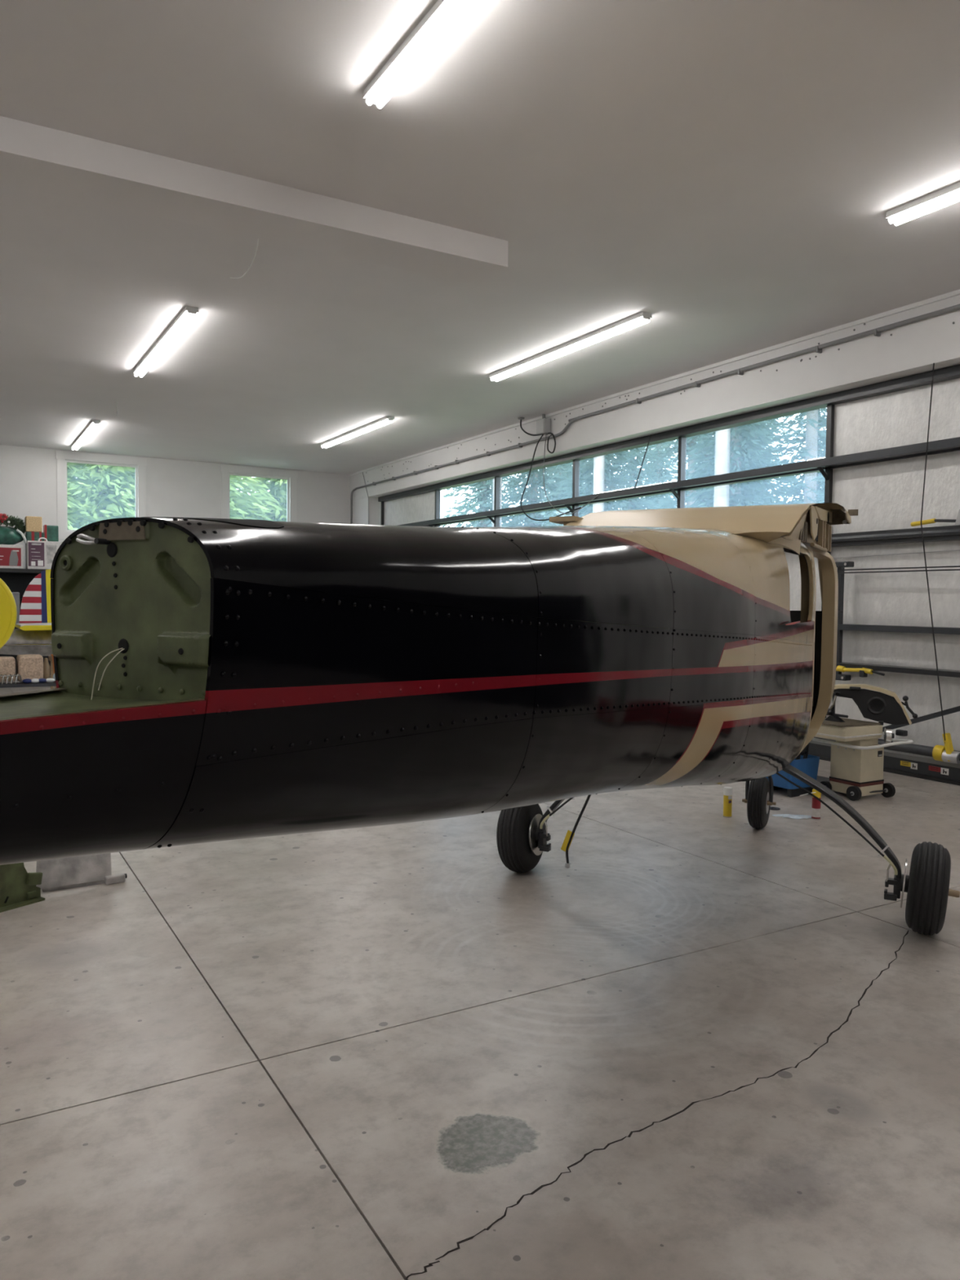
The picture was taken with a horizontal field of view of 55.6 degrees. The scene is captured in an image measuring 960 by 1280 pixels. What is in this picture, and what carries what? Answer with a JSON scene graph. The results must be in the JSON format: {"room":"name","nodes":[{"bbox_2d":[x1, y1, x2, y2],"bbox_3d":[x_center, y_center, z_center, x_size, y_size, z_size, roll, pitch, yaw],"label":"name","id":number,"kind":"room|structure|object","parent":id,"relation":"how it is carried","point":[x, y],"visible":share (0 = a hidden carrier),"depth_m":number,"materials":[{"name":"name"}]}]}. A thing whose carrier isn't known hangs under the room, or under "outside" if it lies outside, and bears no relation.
{"room":"aircraft hangar","nodes":[
{"label":"aircraft hangar","id":0,"kind":"room"},
{"bbox_2d":[0,444,350,568],"bbox_3d":[-8.364,-1.459,17.949,13.700,4.540,0.180,-1,3,-30],"label":"wall","id":1,"kind":"structure","parent":0,"point":[175,488],"depth_m":18.88,"materials":[{"name":"white paint"}]},
{"bbox_2d":[55,450,146,538],"bbox_3d":[-7.588,-2.851,18.272,1.700,1.710,0.130,-1,3,-30],"label":"window","id":2,"kind":"structure","parent":1,"relation":"in","point":[61,457],"depth_m":18.06,"materials":[{"name":"white paint"}]},
{"bbox_2d":[220,464,297,521],"bbox_3d":[-4.825,-2.890,19.886,1.700,1.710,0.130,-1,3,-30],"label":"window","id":3,"kind":"structure","parent":1,"relation":"in","point":[225,470],"depth_m":19.83,"materials":[{"name":"white paint"}]},
{"bbox_2d":[0,685,959,1279],"bbox_3d":[-1.718,1.422,6.642,13.700,0.121,26.270,-1,3,-30],"label":"floor","id":4,"kind":"structure","parent":0,"point":[704,1044],"depth_m":3.35,"materials":[{"name":"grey concrete"}]},
{"bbox_2d":[0,577,17,648],"bbox_3d":[-4.251,0.364,6.807,1.417,1.927,0.800,-1,3,-30],"label":"yellow tail surface","id":5,"kind":"object","parent":4,"relation":"on","point":[8,611],"visible":1,"depth_m":7.08,"materials":[{"name":"yellow fabric"}]},
{"bbox_2d":[0,568,50,675],"bbox_3d":[-9.147,-0.225,16.623,2.940,2.170,0.680,-1,3,-30],"label":"storage rack","id":6,"kind":"object","parent":4,"relation":"on","point":[17,580],"visible":0.02,"depth_m":17.17,"materials":[{"name":"black paint"}]},
{"bbox_2d":[0,544,23,568],"bbox_3d":[-8.759,-1.525,16.691,0.650,0.430,0.485,-1,3,-30],"label":"carton","id":7,"kind":"object","parent":6,"relation":"on","point":[11,555],"visible":0.88,"depth_m":16.55,"materials":[{"name":"red"}]},
{"bbox_2d":[0,547,21,566],"bbox_3d":[-8.624,-1.510,16.494,0.545,0.330,0.003,-1,3,-30],"label":"print","id":8,"kind":"object","parent":7,"relation":"attached to","point":[9,557],"depth_m":16.54,"materials":[{"name":"red paper"}]},
{"bbox_2d":[0,525,26,544],"bbox_3d":[-8.813,-1.920,16.706,0.851,0.355,0.540,-1,3,-30],"label":"bag","id":9,"kind":"object","parent":7,"relation":"on","point":[8,535],"visible":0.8,"depth_m":16.62,"materials":[{"name":"green plastic"}]},
{"bbox_2d":[0,513,26,533],"bbox_3d":[-8.753,-2.114,16.607,0.968,0.392,0.297,-1,3,-30],"label":"garland","id":10,"kind":"object","parent":9,"relation":"on","point":[11,521],"visible":0.97,"depth_m":16.70,"materials":[{"name":"red paint"}]},
{"bbox_2d":[11,591,19,624],"bbox_3d":[-8.664,-0.577,16.889,0.190,0.620,0.480,-1,3,-30],"label":"storage bin","id":11,"kind":"object","parent":6,"relation":"on","point":[15,594],"visible":0.29,"depth_m":16.71,"materials":[{"name":"grey plastic"}]},
{"bbox_2d":[0,568,48,573],"bbox_3d":[-9.136,-1.274,16.579,2.940,0.070,0.680,-1,3,-30],"label":"shelf","id":12,"kind":"object","parent":6,"relation":"attached to","point":[2,571],"depth_m":16.69,"materials":[{"name":"grey paint"}]},
{"bbox_2d":[25,537,62,568],"bbox_3d":[-8.163,-1.613,17.036,0.590,0.589,0.485,-1,3,-30],"label":"bag","id":13,"kind":"object","parent":6,"relation":"on","point":[38,554],"visible":0.88,"depth_m":16.80,"materials":[{"name":"white paper"}]},
{"bbox_2d":[25,531,44,541],"bbox_3d":[-8.277,-1.920,16.922,0.305,0.169,0.314,-1,3,-30],"label":"parcel","id":14,"kind":"object","parent":13,"relation":"on","point":[29,535],"visible":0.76,"depth_m":16.79,"materials":[{"name":"green paper"}]},
{"bbox_2d":[24,515,42,532],"bbox_3d":[-8.294,-2.143,16.901,0.270,0.283,0.300,-1,3,-30],"label":"parcel","id":15,"kind":"object","parent":14,"relation":"on","point":[34,524],"visible":0.9,"depth_m":16.77,"materials":[{"name":"cardboard"}]},
{"bbox_2d":[31,560,43,565],"bbox_3d":[-8.159,-1.417,16.767,0.200,0.100,0.002,-1,3,-30],"label":"picture","id":16,"kind":"object","parent":13,"relation":"attached to","point":[33,562],"depth_m":16.77,"materials":[{"name":"white paper"}]},
{"bbox_2d":[43,524,58,541],"bbox_3d":[-8.043,-1.991,17.055,0.235,0.304,0.314,-1,3,-30],"label":"parcel","id":17,"kind":"object","parent":13,"relation":"on","point":[51,532],"visible":0.74,"depth_m":16.93,"materials":[{"name":"green paper"}]},
{"bbox_2d":[45,545,56,564],"bbox_3d":[-7.951,-1.585,16.881,0.180,0.350,0.002,-1,3,-30],"label":"picture","id":18,"kind":"object","parent":13,"relation":"attached to","point":[51,550],"depth_m":16.87},
{"bbox_2d":[0,680,56,688],"bbox_3d":[-6.570,0.819,13.050,2.600,0.440,0.830,-1,3,-30],"label":"bench","id":19,"kind":"object","parent":4,"relation":"on","point":[19,684],"visible":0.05,"depth_m":12.74,"materials":[{"name":"grey metal"}]},
{"bbox_2d":[0,656,15,683],"bbox_3d":[-6.792,0.424,12.861,0.403,0.365,0.400,-1,3,-30],"label":"foam block","id":20,"kind":"object","parent":19,"relation":"on","point":[7,664],"visible":0.81,"depth_m":12.74,"materials":[{"name":"beige"}]},
{"bbox_2d":[0,673,22,684],"bbox_3d":[-6.656,0.543,12.622,0.547,0.138,0.136,-1,3,-30],"label":"wire rack","id":21,"kind":"object","parent":19,"relation":"on","point":[2,682],"visible":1,"depth_m":12.64,"materials":[{"name":"silver metal"}]},
{"bbox_2d":[22,678,31,683],"bbox_3d":[-6.365,0.577,12.793,0.132,0.066,0.103,-1,3,-30],"label":"cloth","id":22,"kind":"object","parent":19,"relation":"on","point":[24,681],"visible":1,"depth_m":12.76,"materials":[{"name":"blue fabric"}]},
{"bbox_2d":[16,653,43,683],"bbox_3d":[-6.457,0.407,13.056,0.326,0.391,0.400,-1,3,-30],"label":"foam block","id":23,"kind":"object","parent":19,"relation":"on","point":[28,666],"visible":0.8,"depth_m":12.89,"materials":[{"name":"beige"}]},
{"bbox_2d":[31,678,39,683],"bbox_3d":[-6.279,0.576,12.844,0.132,0.066,0.103,-1,3,-30],"label":"cloth","id":24,"kind":"object","parent":19,"relation":"on","point":[33,680],"visible":1,"depth_m":12.81,"materials":[{"name":"white fabric"}]},
{"bbox_2d":[39,678,46,683],"bbox_3d":[-6.201,0.575,12.889,0.132,0.066,0.103,-1,3,-30],"label":"cloth","id":25,"kind":"object","parent":19,"relation":"on","point":[41,680],"visible":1,"depth_m":12.86,"materials":[{"name":"blue fabric"}]},
{"bbox_2d":[43,657,50,679],"bbox_3d":[-6.328,0.427,13.271,0.110,0.330,0.110,-1,3,-30],"label":"jug","id":26,"kind":"object","parent":19,"relation":"on","point":[46,668],"visible":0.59,"depth_m":13.24,"materials":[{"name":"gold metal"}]},
{"bbox_2d":[46,678,54,682],"bbox_3d":[-6.115,0.573,12.939,0.132,0.066,0.103,-1,3,-30],"label":"cloth","id":27,"kind":"object","parent":19,"relation":"on","point":[48,680],"visible":1,"depth_m":12.90,"materials":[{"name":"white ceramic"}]},
{"bbox_2d":[50,653,54,673],"bbox_3d":[-6.151,0.400,13.374,0.280,0.380,0.280,-1,3,-30],"label":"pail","id":28,"kind":"object","parent":19,"relation":"on","point":[51,655],"visible":0.13,"depth_m":13.29,"materials":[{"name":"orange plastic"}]},
{"bbox_2d":[48,656,56,688],"bbox_3d":[-6.611,0.612,15.295,1.100,0.667,0.762,-1,3,-30],"label":"trestle","id":29,"kind":"object","parent":4,"relation":"on","point":[50,658],"visible":0.11,"depth_m":15.29,"materials":[{"name":"brown wood"}]},
{"bbox_2d":[0,568,52,656],"bbox_3d":[-6.592,-0.417,14.762,2.286,1.461,1.348,-1,3,-30],"label":"yellow aeroplane tail","id":30,"kind":"object","parent":29,"relation":"on","point":[33,635],"visible":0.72,"depth_m":14.77,"materials":[{"name":"yellow metal"}]},
{"bbox_2d":[0,853,127,912],"bbox_3d":[-2.502,1.249,4.981,0.268,0.350,1.093,3,3,38],"label":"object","id":31,"kind":"object","parent":4,"relation":"on","point":[19,888],"visible":0.54,"depth_m":5.10,"materials":[{"name":"grey"}]},
{"bbox_2d":[0,502,959,935],"bbox_3d":[0.626,0.377,3.767,2.536,2.225,6.914,2,3,26],"label":"airplane","id":32,"kind":"object","parent":4,"relation":"on","point":[217,679],"visible":1,"depth_m":1.74,"materials":[{"name":"black paint"}]},
{"bbox_2d":[564,502,832,536],"bbox_3d":[1.286,-0.632,5.042,1.120,0.287,2.210,2,3,26],"label":"roof","id":33,"kind":"object","parent":32,"relation":"attached to","point":[796,519],"depth_m":4.43,"materials":[{"name":"beige paint"}]},
{"bbox_2d":[723,786,732,817],"bbox_3d":[1.936,1.266,7.105,0.068,0.230,0.072,-1,3,-30],"label":"spray can","id":34,"kind":"object","parent":4,"relation":"on","point":[727,793],"visible":1,"depth_m":7.08,"materials":[{"name":"yellow paint"}]},
{"bbox_2d":[769,806,780,810],"bbox_3d":[2.390,1.371,7.401,0.100,0.006,0.100,-1,3,-30],"label":"washer","id":35,"kind":"object","parent":4,"relation":"on","point":[771,807],"visible":0.81,"depth_m":7.39,"materials":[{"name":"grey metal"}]},
{"bbox_2d":[765,754,819,797],"bbox_3d":[2.725,1.185,8.052,0.400,0.330,0.400,-1,3,-30],"label":"tub","id":36,"kind":"object","parent":4,"relation":"on","point":[809,766],"visible":0.4,"depth_m":7.89,"materials":[{"name":"blue plastic"}]},
{"bbox_2d":[795,749,807,759],"bbox_3d":[2.839,1.007,8.078,0.092,0.166,0.129,1,2,4],"label":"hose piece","id":37,"kind":"object","parent":36,"relation":"in","point":[806,752],"visible":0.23,"depth_m":8.05,"materials":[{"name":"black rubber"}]},
{"bbox_2d":[800,743,808,759],"bbox_3d":[2.867,0.999,8.034,0.036,0.184,0.214,2,3,32],"label":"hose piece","id":38,"kind":"object","parent":36,"relation":"in","point":[805,756],"visible":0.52,"depth_m":8.05,"materials":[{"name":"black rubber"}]},
{"bbox_2d":[772,813,823,818],"bbox_3d":[2.486,1.377,7.103,0.394,0.022,0.112,1,2,12],"label":"rag","id":39,"kind":"object","parent":4,"relation":"on","point":[793,816],"visible":0.97,"depth_m":7.10,"materials":[{"name":"white fabric"}]},
{"bbox_2d":[800,788,821,820],"bbox_3d":[2.558,1.275,7.061,0.173,0.230,0.068,1,2,-1],"label":"spray can","id":40,"kind":"object","parent":4,"relation":"on","point":[815,807],"visible":0.82,"depth_m":7.04,"materials":[{"name":"red metal"}]},
{"bbox_2d":[811,717,913,800],"bbox_3d":[3.175,1.026,7.998,0.706,0.659,0.933,-1,3,-30],"label":"cart","id":41,"kind":"object","parent":4,"relation":"on","point":[856,762],"visible":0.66,"depth_m":7.79,"materials":[{"name":"plastic"}]},
{"bbox_2d":[825,693,848,722],"bbox_3d":[3.005,0.575,8.017,0.082,0.244,0.511,-1,3,-30],"label":"stand","id":42,"kind":"object","parent":41,"relation":"on","point":[833,717],"visible":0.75,"depth_m":7.88,"materials":[{"name":"black paint"}]},
{"bbox_2d":[814,717,884,742],"bbox_3d":[3.127,0.768,7.884,0.515,0.135,0.480,-1,3,-30],"label":"tray","id":43,"kind":"object","parent":41,"relation":"on","point":[855,731],"depth_m":7.70,"materials":[{"name":"plastic"}]},
{"bbox_2d":[833,684,917,724],"bbox_3d":[3.496,0.557,8.140,0.746,0.343,0.520,2,3,23],"label":"engine cowling","id":44,"kind":"object","parent":41,"relation":"attached to","point":[877,706],"visible":0.89,"depth_m":7.91,"materials":[{"name":"beige paint"}]},
{"bbox_2d":[0,0,959,474],"bbox_3d":[-1.668,-3.233,6.445,13.700,0.120,26.270,-1,3,-30],"label":"ceiling","id":45,"kind":"structure","parent":0,"point":[729,173],"depth_m":6.58,"materials":[{"name":"paint"}]},
{"bbox_2d":[71,419,100,450],"bbox_3d":[-6.967,-3.592,16.042,0.120,0.087,2.950,-1,3,-30],"label":"ceiling light","id":46,"kind":"object","parent":45,"relation":"attached to","point":[94,424],"visible":1,"depth_m":15.73,"materials":[{"name":"white plastic"}]},
{"bbox_2d":[133,306,198,377],"bbox_3d":[-3.587,-3.312,10.264,0.120,0.087,2.950,-1,3,-30],"label":"ceiling light","id":47,"kind":"object","parent":45,"relation":"attached to","point":[188,313],"visible":1,"depth_m":9.92,"materials":[{"name":"white plastic"}]},
{"bbox_2d":[230,238,259,279],"bbox_3d":[-1.907,-3.134,7.473,0.073,0.180,0.640,-1,3,-36],"label":"wire","id":48,"kind":"object","parent":45,"relation":"hanging from","point":[251,263],"visible":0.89,"depth_m":7.45,"materials":[{"name":"grey plastic"}]},
{"bbox_2d":[0,115,507,284],"bbox_3d":[-3.742,-3.042,5.241,8.900,0.205,0.490,-1,3,-30],"label":"ceiling beam","id":49,"kind":"structure","parent":45,"relation":"attached to","point":[33,157],"depth_m":6.29,"materials":[{"name":"paint"}]},
{"bbox_2d":[320,416,394,448],"bbox_3d":[-2.137,-3.518,15.508,0.120,0.087,2.950,-1,3,-30],"label":"ceiling light","id":50,"kind":"object","parent":45,"relation":"attached to","point":[385,420],"visible":1,"depth_m":15.26,"materials":[{"name":"white plastic"}]},
{"bbox_2d":[362,471,368,524],"bbox_3d":[-2.525,-2.590,20.080,0.011,2.343,0.410,-1,3,-30],"label":"pull cord","id":51,"kind":"object","parent":45,"relation":"hanging from","point":[362,472],"visible":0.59,"depth_m":19.93,"materials":[{"name":"white fabric"}]},
{"bbox_2d":[363,0,477,108],"bbox_3d":[0.135,-3.003,3.899,0.120,0.087,2.950,-1,3,-30],"label":"ceiling light","id":52,"kind":"object","parent":45,"relation":"attached to","point":[442,18],"visible":1,"depth_m":4.65,"materials":[{"name":"white plastic"}]},
{"bbox_2d":[517,417,542,435],"bbox_3d":[0.765,-3.313,14.119,0.109,0.315,0.460,-2,3,-44],"label":"cable","id":53,"kind":"object","parent":45,"relation":"hanging from","point":[518,418],"visible":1,"depth_m":14.19,"materials":[{"name":"grey plastic"}]},
{"bbox_2d":[489,311,652,381],"bbox_3d":[0.915,-3.265,10.290,0.120,0.087,2.950,-1,3,-30],"label":"ceiling light","id":54,"kind":"object","parent":45,"relation":"attached to","point":[641,318],"visible":1,"depth_m":9.99,"materials":[{"name":"white plastic"}]},
{"bbox_2d":[885,182,959,225],"bbox_3d":[3.765,-3.029,5.418,0.120,0.087,2.950,-1,3,-30],"label":"ceiling light","id":55,"kind":"object","parent":45,"relation":"attached to","point":[949,195],"visible":1,"depth_m":6.42,"materials":[{"name":"white plastic"}]},
{"bbox_2d":[349,294,959,524],"bbox_3d":[3.913,-0.985,9.818,0.714,4.540,26.270,-1,3,-30],"label":"wall","id":56,"kind":"structure","parent":0,"point":[943,330],"depth_m":10.95,"materials":[{"name":"white paint"}]},
{"bbox_2d":[536,413,551,435],"bbox_3d":[0.974,-3.312,13.963,0.128,0.298,0.220,-1,3,-30],"label":"junction box","id":57,"kind":"object","parent":56,"relation":"attached to","point":[543,425],"visible":1,"depth_m":13.89,"materials":[{"name":"grey plastic"}]},
{"bbox_2d":[520,434,582,520],"bbox_3d":[1.109,-2.501,13.880,0.126,1.329,1.246,-2,3,-44],"label":"cable","id":58,"kind":"object","parent":57,"relation":"hanging from","point":[542,434],"visible":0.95,"depth_m":14.15,"materials":[{"name":"black rubber"}]},
{"bbox_2d":[546,432,555,453],"bbox_3d":[1.087,-2.994,13.797,0.052,0.343,0.253,-1,3,-30],"label":"cable coil","id":59,"kind":"object","parent":57,"relation":"hanging from","point":[551,433],"visible":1,"depth_m":13.79,"materials":[{"name":"black rubber"}]},
{"bbox_2d":[542,433,598,514],"bbox_3d":[1.348,-2.507,13.523,0.046,1.268,1.187,-1,3,-38],"label":"cable","id":60,"kind":"object","parent":57,"relation":"hanging from","point":[546,433],"visible":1,"depth_m":13.91,"materials":[{"name":"grey plastic"}]},
{"bbox_2d":[349,342,959,501],"bbox_3d":[3.635,-2.703,9.561,0.012,0.130,26.250,-1,3,-30],"label":"trim","id":61,"kind":"structure","parent":56,"relation":"attached to","point":[950,352],"depth_m":10.88,"materials":[{"name":"white paint"}]},
{"bbox_2d":[349,288,959,475],"bbox_3d":[3.633,-3.228,9.534,0.030,0.040,26.250,-1,3,-30],"label":"trim","id":62,"kind":"structure","parent":56,"relation":"attached to","point":[954,293],"depth_m":10.84,"materials":[{"name":"white paint"}]},
{"bbox_2d":[350,303,959,524],"bbox_3d":[3.582,-0.964,9.632,0.075,4.307,25.882,-1,3,-30],"label":"conduit","id":63,"kind":"object","parent":56,"relation":"attached to","point":[877,331],"visible":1,"depth_m":10.97,"materials":[{"name":"grey metal"}]},
{"bbox_2d":[377,364,959,786],"bbox_3d":[1.326,-0.878,13.922,0.384,3.925,14.310,-1,3,-30],"label":"door","id":64,"kind":"structure","parent":56,"relation":"in","point":[873,463],"depth_m":9.30,"materials":[{"name":"metal"}]},
{"bbox_2d":[634,434,651,488],"bbox_3d":[2.192,-2.388,12.269,0.015,0.707,0.364,-1,3,-27],"label":"pull cord","id":65,"kind":"object","parent":64,"relation":"hanging from","point":[651,434],"visible":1,"depth_m":12.25,"materials":[{"name":"black fabric"}]},
{"bbox_2d":[835,665,884,677],"bbox_3d":[3.897,0.326,9.344,0.066,0.102,0.563,-1,3,-29],"label":"strap","id":66,"kind":"object","parent":64,"relation":"attached to","point":[864,672],"visible":1,"depth_m":9.29,"materials":[{"name":"yellow fabric"}]},
{"bbox_2d":[932,733,959,764],"bbox_3d":[4.362,1.000,8.455,0.152,0.279,0.240,-1,3,-30],"label":"clamp","id":67,"kind":"object","parent":64,"relation":"attached to","point":[945,753],"visible":1,"depth_m":8.41,"materials":[{"name":"yellow paint"}]},
{"bbox_2d":[920,363,945,740],"bbox_3d":[4.257,-0.829,8.485,0.041,3.511,0.321,-1,3,-30],"label":"hanging cord","id":68,"kind":"object","parent":56,"relation":"hanging from","point":[933,363],"visible":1,"depth_m":8.53,"materials":[{"name":"fabric"}]},
{"bbox_2d":[713,428,730,506],"bbox_3d":[5.744,-8.906,21.113,3.489,19.752,3.619,2,3,27],"label":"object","id":69,"kind":"object","parent":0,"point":[722,464],"visible":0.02,"depth_m":21.06,"materials":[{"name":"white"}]},
{"bbox_2d":[767,409,817,503],"bbox_3d":[9.694,-8.721,25.973,3.683,19.054,3.552,2,3,31],"label":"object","id":70,"kind":"object","parent":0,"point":[811,434],"visible":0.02,"depth_m":26.07,"materials":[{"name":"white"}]},
{"label":"outside","id":71,"kind":"structure","parent":0,"visible":0},
{"label":"ground","id":72,"kind":"structure","parent":71,"visible":0},
{"bbox_2d":[66,462,112,529],"bbox_3d":[-12.208,-4.801,23.090,7.345,13.236,6.877,2,3,25],"label":"fir tree","id":73,"kind":"object","parent":72,"relation":"on","point":[69,504],"visible":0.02,"depth_m":23.43,"materials":[{"name":"green plant"}]},
{"bbox_2d":[66,462,135,528],"bbox_3d":[-10.280,-4.331,24.481,6.549,12.014,6.996,2,3,36],"label":"fir tree","id":74,"kind":"object","parent":72,"relation":"on","point":[103,477],"visible":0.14,"depth_m":24.10,"materials":[{"name":"green plant"}]},
{"bbox_2d":[66,466,135,528],"bbox_3d":[-10.947,-6.257,28.547,9.094,16.212,8.514,2,3,37],"label":"fir tree","id":75,"kind":"object","parent":72,"relation":"on","point":[131,475],"visible":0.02,"depth_m":28.12,"materials":[{"name":"green plant"}]},
{"bbox_2d":[128,475,283,520],"bbox_3d":[-7.508,-3.721,25.187,6.646,10.547,6.222,2,3,24],"label":"fir tree","id":76,"kind":"object","parent":72,"relation":"on","point":[235,499],"visible":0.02,"depth_m":25.23,"materials":[{"name":"green plant"}]},
{"bbox_2d":[231,475,266,519],"bbox_3d":[-9.444,-6.252,31.273,9.444,15.962,8.841,-1,3,-41],"label":"fir tree","id":77,"kind":"object","parent":72,"relation":"on","point":[232,476],"visible":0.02,"depth_m":30.97,"materials":[{"name":"green plant"}]},
{"bbox_2d":[231,475,286,521],"bbox_3d":[-6.000,-5.125,28.152,7.204,13.659,7.695,2,3,37],"label":"fir tree","id":78,"kind":"object","parent":72,"relation":"on","point":[277,487],"visible":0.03,"depth_m":27.59,"materials":[{"name":"green plant"}]},
{"bbox_2d":[440,474,522,527],"bbox_3d":[0.399,-8.127,38.853,5.822,17.368,6.000,0,3,-17],"label":"fir tree","id":79,"kind":"object","parent":72,"relation":"on","point":[482,496],"visible":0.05,"depth_m":39.02,"materials":[{"name":"green plant"}]},
{"bbox_2d":[492,477,502,526],"bbox_3d":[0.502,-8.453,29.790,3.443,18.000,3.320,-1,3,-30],"label":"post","id":80,"kind":"object","parent":72,"relation":"on","point":[500,477],"visible":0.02,"depth_m":29.95,"materials":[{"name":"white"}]},
{"bbox_2d":[466,461,592,526],"bbox_3d":[2.418,-8.499,33.961,5.901,18.625,5.721,1,3,19],"label":"fir tree","id":81,"kind":"object","parent":72,"relation":"on","point":[531,494],"visible":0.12,"depth_m":33.71,"materials":[{"name":"green plant"}]},
{"bbox_2d":[525,462,586,525],"bbox_3d":[3.893,-7.942,44.508,5.337,16.558,5.784,2,3,25],"label":"fir tree","id":82,"kind":"object","parent":72,"relation":"on","point":[564,465],"visible":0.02,"depth_m":44.51,"materials":[{"name":"green plant"}]},
{"bbox_2d":[563,459,592,514],"bbox_3d":[5.539,-8.193,48.826,5.610,16.736,5.781,0,2,-12],"label":"fir tree","id":83,"kind":"object","parent":72,"relation":"on","point":[591,460],"visible":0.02,"depth_m":48.95,"materials":[{"name":"green plant"}]},
{"bbox_2d":[592,455,604,512],"bbox_3d":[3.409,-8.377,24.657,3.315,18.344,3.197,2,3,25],"label":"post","id":84,"kind":"object","parent":72,"relation":"on","point":[599,461],"visible":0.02,"depth_m":24.76,"materials":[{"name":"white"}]},
{"bbox_2d":[529,447,670,525],"bbox_3d":[4.234,-6.839,28.881,5.453,15.640,5.286,1,3,16],"label":"fir tree","id":85,"kind":"object","parent":72,"relation":"on","point":[618,479],"visible":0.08,"depth_m":28.65,"materials":[{"name":"green plant"}]},
{"bbox_2d":[568,448,642,508],"bbox_3d":[4.902,-7.787,36.000,3.198,16.239,3.316,1,2,13],"label":"fir tree","id":86,"kind":"object","parent":72,"relation":"on","point":[613,460],"visible":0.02,"depth_m":35.76,"materials":[{"name":"green plant"}]},
{"bbox_2d":[606,441,670,509],"bbox_3d":[6.804,-7.323,39.643,5.548,15.757,5.717,0,2,-3],"label":"fir tree","id":87,"kind":"object","parent":72,"relation":"on","point":[641,451],"visible":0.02,"depth_m":39.75,"materials":[{"name":"green plant"}]},
{"bbox_2d":[626,440,677,508],"bbox_3d":[10.619,-9.010,53.546,5.737,18.141,5.912,3,3,45],"label":"fir tree","id":88,"kind":"object","parent":72,"relation":"on","point":[673,440],"visible":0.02,"depth_m":53.01,"materials":[{"name":"green plant"}]},
{"bbox_2d":[620,441,687,509],"bbox_3d":[9.603,-7.927,47.254,5.772,16.410,5.601,3,3,39],"label":"fir tree","id":89,"kind":"object","parent":72,"relation":"on","point":[665,472],"visible":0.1,"depth_m":47.11,"materials":[{"name":"green plant"}]},
{"bbox_2d":[644,432,730,507],"bbox_3d":[7.394,-8.021,31.022,3.381,17.180,3.260,0,2,-10],"label":"fir tree","id":90,"kind":"object","parent":72,"relation":"on","point":[691,442],"visible":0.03,"depth_m":31.01,"materials":[{"name":"green plant"}]},
{"bbox_2d":[648,432,752,508],"bbox_3d":[8.810,-6.718,34.607,5.276,14.981,5.437,1,2,0],"label":"fir tree","id":91,"kind":"object","parent":72,"relation":"on","point":[699,497],"visible":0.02,"depth_m":34.81,"materials":[{"name":"green plant"}]},
{"bbox_2d":[697,421,773,506],"bbox_3d":[10.991,-8.268,38.676,5.837,17.912,6.015,-1,3,-26],"label":"fir tree","id":92,"kind":"object","parent":72,"relation":"on","point":[753,441],"visible":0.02,"depth_m":38.48,"materials":[{"name":"green plant"}]},
{"bbox_2d":[650,418,826,509],"bbox_3d":[6.836,-6.893,24.598,5.516,16.191,5.978,2,3,25],"label":"fir tree","id":93,"kind":"object","parent":72,"relation":"on","point":[737,497],"visible":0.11,"depth_m":24.06,"materials":[{"name":"green plant"}]},
{"bbox_2d":[740,417,792,503],"bbox_3d":[12.782,-8.438,41.438,5.885,18.063,6.065,0,3,-17],"label":"fir tree","id":94,"kind":"object","parent":72,"relation":"on","point":[770,437],"visible":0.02,"depth_m":41.39,"materials":[{"name":"green plant"}]},
{"bbox_2d":[759,408,826,504],"bbox_3d":[10.840,-7.405,30.231,5.170,16.853,5.333,-1,3,-27],"label":"fir tree","id":95,"kind":"object","parent":72,"relation":"on","point":[797,491],"visible":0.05,"depth_m":29.92,"materials":[{"name":"green plant"}]},
{"bbox_2d":[808,475,825,503],"bbox_3d":[9.864,-6.739,19.681,5.381,16.371,5.545,1,2,3],"label":"fir tree","id":96,"kind":"object","parent":72,"relation":"on","point":[821,498],"visible":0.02,"depth_m":20.60,"materials":[{"name":"green plant"}]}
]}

